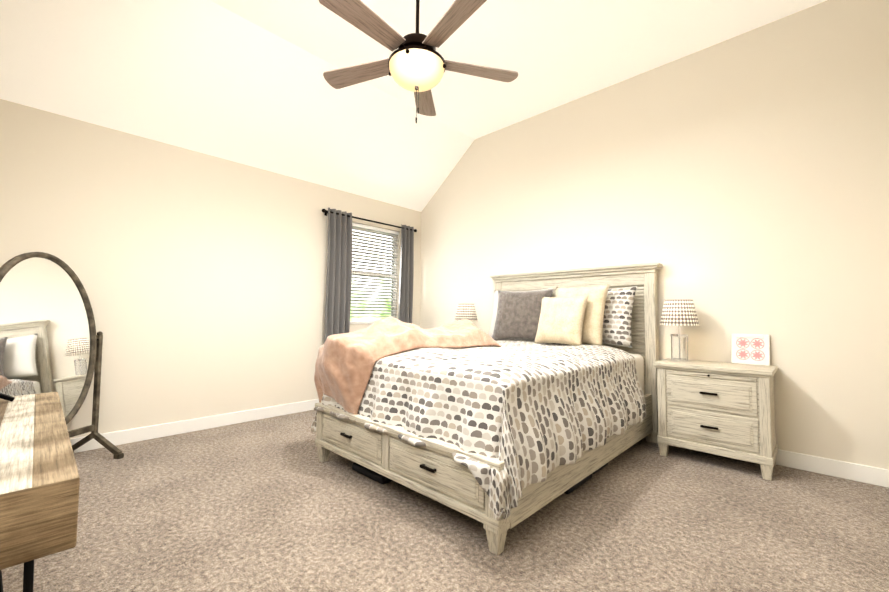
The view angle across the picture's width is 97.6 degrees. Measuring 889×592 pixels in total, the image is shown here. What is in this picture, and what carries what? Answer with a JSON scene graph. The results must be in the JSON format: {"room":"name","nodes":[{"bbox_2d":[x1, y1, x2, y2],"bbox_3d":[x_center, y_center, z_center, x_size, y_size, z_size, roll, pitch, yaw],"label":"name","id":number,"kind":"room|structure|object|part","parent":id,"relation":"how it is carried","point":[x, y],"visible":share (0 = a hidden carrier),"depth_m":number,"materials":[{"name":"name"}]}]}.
{"room":"bedroom","nodes":[
{"label":"bedroom","id":0,"kind":"room"},
{"bbox_2d":[0,99,420,438],"bbox_3d":[-1.952,-0.028,4.207,0.160,2.640,4.760,-2,-4,44],"label":"wall","id":1,"kind":"structure","parent":0,"point":[202,277],"depth_m":3.57,"materials":[{"name":"beige paint"}]},
{"bbox_2d":[70,399,318,452],"bbox_3d":[-1.899,1.230,4.084,0.016,0.115,4.380,-2,-4,44],"label":"baseboard","id":2,"kind":"structure","parent":1,"relation":"attached to","point":[121,437],"depth_m":3.61,"materials":[{"name":"white wood"}]},
{"bbox_2d":[350,322,373,323],"bbox_3d":[-0.945,0.360,5.174,0.087,0.018,0.818,-2,-4,44],"label":"window sill","id":3,"kind":"structure","parent":1,"relation":"attached to","point":[361,322],"depth_m":5.01,"materials":[{"name":"white wood"}]},
{"bbox_2d":[322,208,416,342],"bbox_3d":[-0.943,0.147,5.046,0.130,2.330,1.492,-2,-4,44],"label":"curtain","id":4,"kind":"object","parent":1,"relation":"attached to","point":[338,289],"visible":0.62,"depth_m":4.74,"materials":[{"name":"grey fabric"}]},
{"bbox_3d":[-0.940,-0.971,5.108,0.109,0.060,1.492,-2,-4,44],"label":"rod","id":5,"kind":"part","parent":4,"relation":"part of","materials":[{"name":"black metal"}]},
{"bbox_2d":[350,227,396,320],"bbox_3d":[-0.987,-0.279,5.252,0.055,1.300,0.820,-2,-4,44],"label":"window","id":6,"kind":"structure","parent":1,"relation":"in","point":[362,319],"depth_m":5.26,"materials":[{"name":"white"}]},
{"bbox_2d":[350,222,398,321],"bbox_3d":[-0.947,-0.289,5.214,0.055,1.274,0.796,-2,-4,44],"label":"window blinds","id":7,"kind":"object","parent":6,"relation":"attached to","point":[376,229],"visible":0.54,"depth_m":5.21,"materials":[{"name":"white plastic"}]},
{"bbox_2d":[0,0,826,211],"bbox_3d":[-0.126,-1.881,2.565,5.170,0.930,4.760,-2,-4,44],"label":"ceiling","id":8,"kind":"structure","parent":0,"point":[242,82],"depth_m":3.31,"materials":[{"name":"white paint"}]},
{"bbox_2d":[319,0,517,122],"bbox_3d":[-0.198,-1.675,2.553,1.381,1.065,1.356,-2,-4,44],"label":"fan","id":9,"kind":"object","parent":8,"relation":"hanging from","point":[417,64],"visible":1,"depth_m":2.47,"materials":[{"name":"brown wood"}]},
{"bbox_3d":[-0.562,-1.572,2.730,0.630,0.016,0.165,-1,-13,21],"label":"blade","id":10,"kind":"part","parent":9,"relation":"part of","materials":[{"name":"brown wood"}]},
{"bbox_3d":[-0.436,-1.594,2.272,0.165,0.016,0.630,-14,-11,37],"label":"blade","id":11,"kind":"part","parent":9,"relation":"part of","materials":[{"name":"brown wood"}]},
{"bbox_3d":[-0.180,-1.870,2.602,0.250,0.670,0.250,-2,-4,44],"label":"motor","id":12,"kind":"part","parent":9,"relation":"part of","materials":[{"name":"brown metal"}]},
{"bbox_3d":[-0.184,-1.456,2.582,0.370,0.135,0.370,-2,-4,44],"label":"glass","id":13,"kind":"part","parent":9,"relation":"part of","materials":[{"name":"white glass"}]},
{"bbox_3d":[-0.164,-1.556,2.992,0.165,0.016,0.630,10,-2,3],"label":"blade","id":14,"kind":"part","parent":9,"relation":"part of","materials":[{"name":"brown wood"}]},
{"bbox_3d":[0.040,-1.591,2.250,0.165,0.016,0.630,-10,3,-33],"label":"blade","id":15,"kind":"part","parent":9,"relation":"part of","materials":[{"name":"brown wood"}]},
{"bbox_3d":[0.208,-1.567,2.695,0.630,0.016,0.165,1,7,-15],"label":"blade","id":16,"kind":"part","parent":9,"relation":"part of","materials":[{"name":"brown wood"}]},
{"bbox_2d":[1,410,888,591],"bbox_3d":[-0.154,1.280,2.408,5.170,0.120,4.760,-2,-4,44],"label":"floor","id":17,"kind":"structure","parent":0,"point":[273,504],"depth_m":2.00,"materials":[{"name":"carpet"}]},
{"bbox_2d":[0,392,79,591],"bbox_3d":[-1.478,0.773,1.080,1.320,0.742,0.580,-2,-4,44],"label":"desk","id":18,"kind":"object","parent":17,"relation":"on","point":[39,486],"visible":1,"depth_m":0.85,"materials":[{"name":"brown wood"}]},
{"bbox_2d":[0,393,14,401],"bbox_3d":[-1.463,0.007,1.126,1.240,0.788,0.300,-2,-4,44],"label":"tv","id":19,"kind":"object","parent":18,"relation":"on","point":[6,397],"visible":1,"depth_m":1.54,"materials":[{"name":"black"}]},
{"bbox_2d":[0,252,123,458],"bbox_3d":[-2.715,0.453,2.623,0.480,1.508,0.804,0,-3,7],"label":"mirror","id":20,"kind":"object","parent":17,"relation":"on","point":[51,340],"visible":0.75,"depth_m":2.68,"materials":[{"name":"brown wood"}]},
{"label":"glass","id":21,"kind":"part","parent":20,"relation":"part of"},
{"bbox_3d":[-2.713,0.317,2.629,0.035,1.240,0.800,-5,-3,6],"label":"frame","id":22,"kind":"part","parent":20,"relation":"part of","materials":[{"name":"brown wood"}]},
{"bbox_2d":[311,262,662,555],"bbox_3d":[0.434,0.474,3.212,1.872,1.580,2.475,-2,-4,44],"label":"bed","id":23,"kind":"object","parent":17,"relation":"on","point":[542,393],"visible":1,"depth_m":2.51,"materials":[{"name":"white fabric"}]},
{"bbox_2d":[314,317,500,414],"bbox_3d":[-0.244,0.525,3.168,0.958,0.714,1.484,-2,-4,44],"label":"throw","id":24,"kind":"object","parent":23,"relation":"on","point":[359,372],"depth_m":2.70,"materials":[{"name":"fabric"}]},
{"bbox_2d":[311,340,645,519],"bbox_3d":[0.306,0.734,3.053,1.855,0.684,2.068,-2,-4,44],"label":"comforter","id":25,"kind":"object","parent":23,"relation":"on","point":[487,429],"depth_m":2.27,"materials":[{"name":"fabric"}]},
{"bbox_2d":[534,295,588,345],"bbox_3d":[1.056,0.220,3.536,0.470,0.470,0.163,-2,-22,46],"label":"pillow","id":26,"kind":"object","parent":23,"relation":"on","point":[562,320],"depth_m":3.45,"materials":[{"name":"beige fabric"}]},
{"bbox_2d":[548,284,608,345],"bbox_3d":[1.239,0.175,3.613,0.173,0.580,0.540,23,-17,-39],"label":"pillow","id":27,"kind":"object","parent":23,"relation":"on","point":[596,316],"depth_m":3.46,"materials":[{"name":"beige fabric"}]},
{"bbox_3d":[0.474,0.685,3.231,1.575,0.380,2.175,-2,-4,44],"label":"mattress","id":28,"kind":"part","parent":23,"relation":"part of","materials":[{"name":"white fabric"}]},
{"bbox_2d":[653,358,777,480],"bbox_3d":[2.093,0.899,3.015,0.740,0.740,0.440,-2,-4,44],"label":"nightstand","id":29,"kind":"object","parent":17,"relation":"on","point":[725,409],"visible":1,"depth_m":2.85,"materials":[{"name":"white wood"}]},
{"bbox_2d":[660,299,699,361],"bbox_3d":[1.936,0.284,3.208,0.284,0.505,0.284,-2,-4,44],"label":"lamp","id":30,"kind":"object","parent":29,"relation":"on","point":[678,312],"visible":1,"depth_m":3.14,"materials":[{"name":"white fabric"}]},
{"bbox_3d":[1.937,0.137,3.216,0.284,0.211,0.284,-2,-4,44],"label":"lamp shade","id":31,"kind":"part","parent":30,"relation":"part of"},
{"bbox_2d":[732,334,769,365],"bbox_3d":[2.393,0.417,3.044,0.235,0.235,0.022,-2,-13,44],"label":"picture frame","id":32,"kind":"object","parent":29,"relation":"on","point":[753,349],"visible":0.94,"depth_m":3.04,"materials":[{"name":"white paper"}]},
{"bbox_2d":[736,337,764,360],"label":"art","id":33,"kind":"object","parent":32,"relation":"attached to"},
{"bbox_3d":[0.171,0.973,4.852,0.720,0.740,0.440,-2,-4,44],"label":"nightstand","id":34,"kind":"object","parent":17,"relation":"on","visible":0},
{"bbox_2d":[455,304,477,320],"bbox_3d":[0.267,0.349,4.804,0.284,0.505,0.284,-2,-4,44],"label":"lamp","id":35,"kind":"object","parent":34,"relation":"on","point":[466,311],"visible":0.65,"depth_m":4.71,"materials":[{"name":"white fabric"}]},
{"bbox_2d":[420,0,888,469],"bbox_3d":[1.452,-0.397,4.155,4.850,3.430,0.160,-2,-4,44],"label":"wall","id":36,"kind":"structure","parent":0,"point":[738,184],"depth_m":3.16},
{"bbox_2d":[776,449,888,487],"bbox_3d":[1.376,1.255,4.010,4.850,0.115,0.016,-2,-4,44],"label":"baseboard","id":37,"kind":"structure","parent":36,"relation":"attached to","point":[850,471],"depth_m":2.71,"materials":[{"name":"white wood"}]}
]}

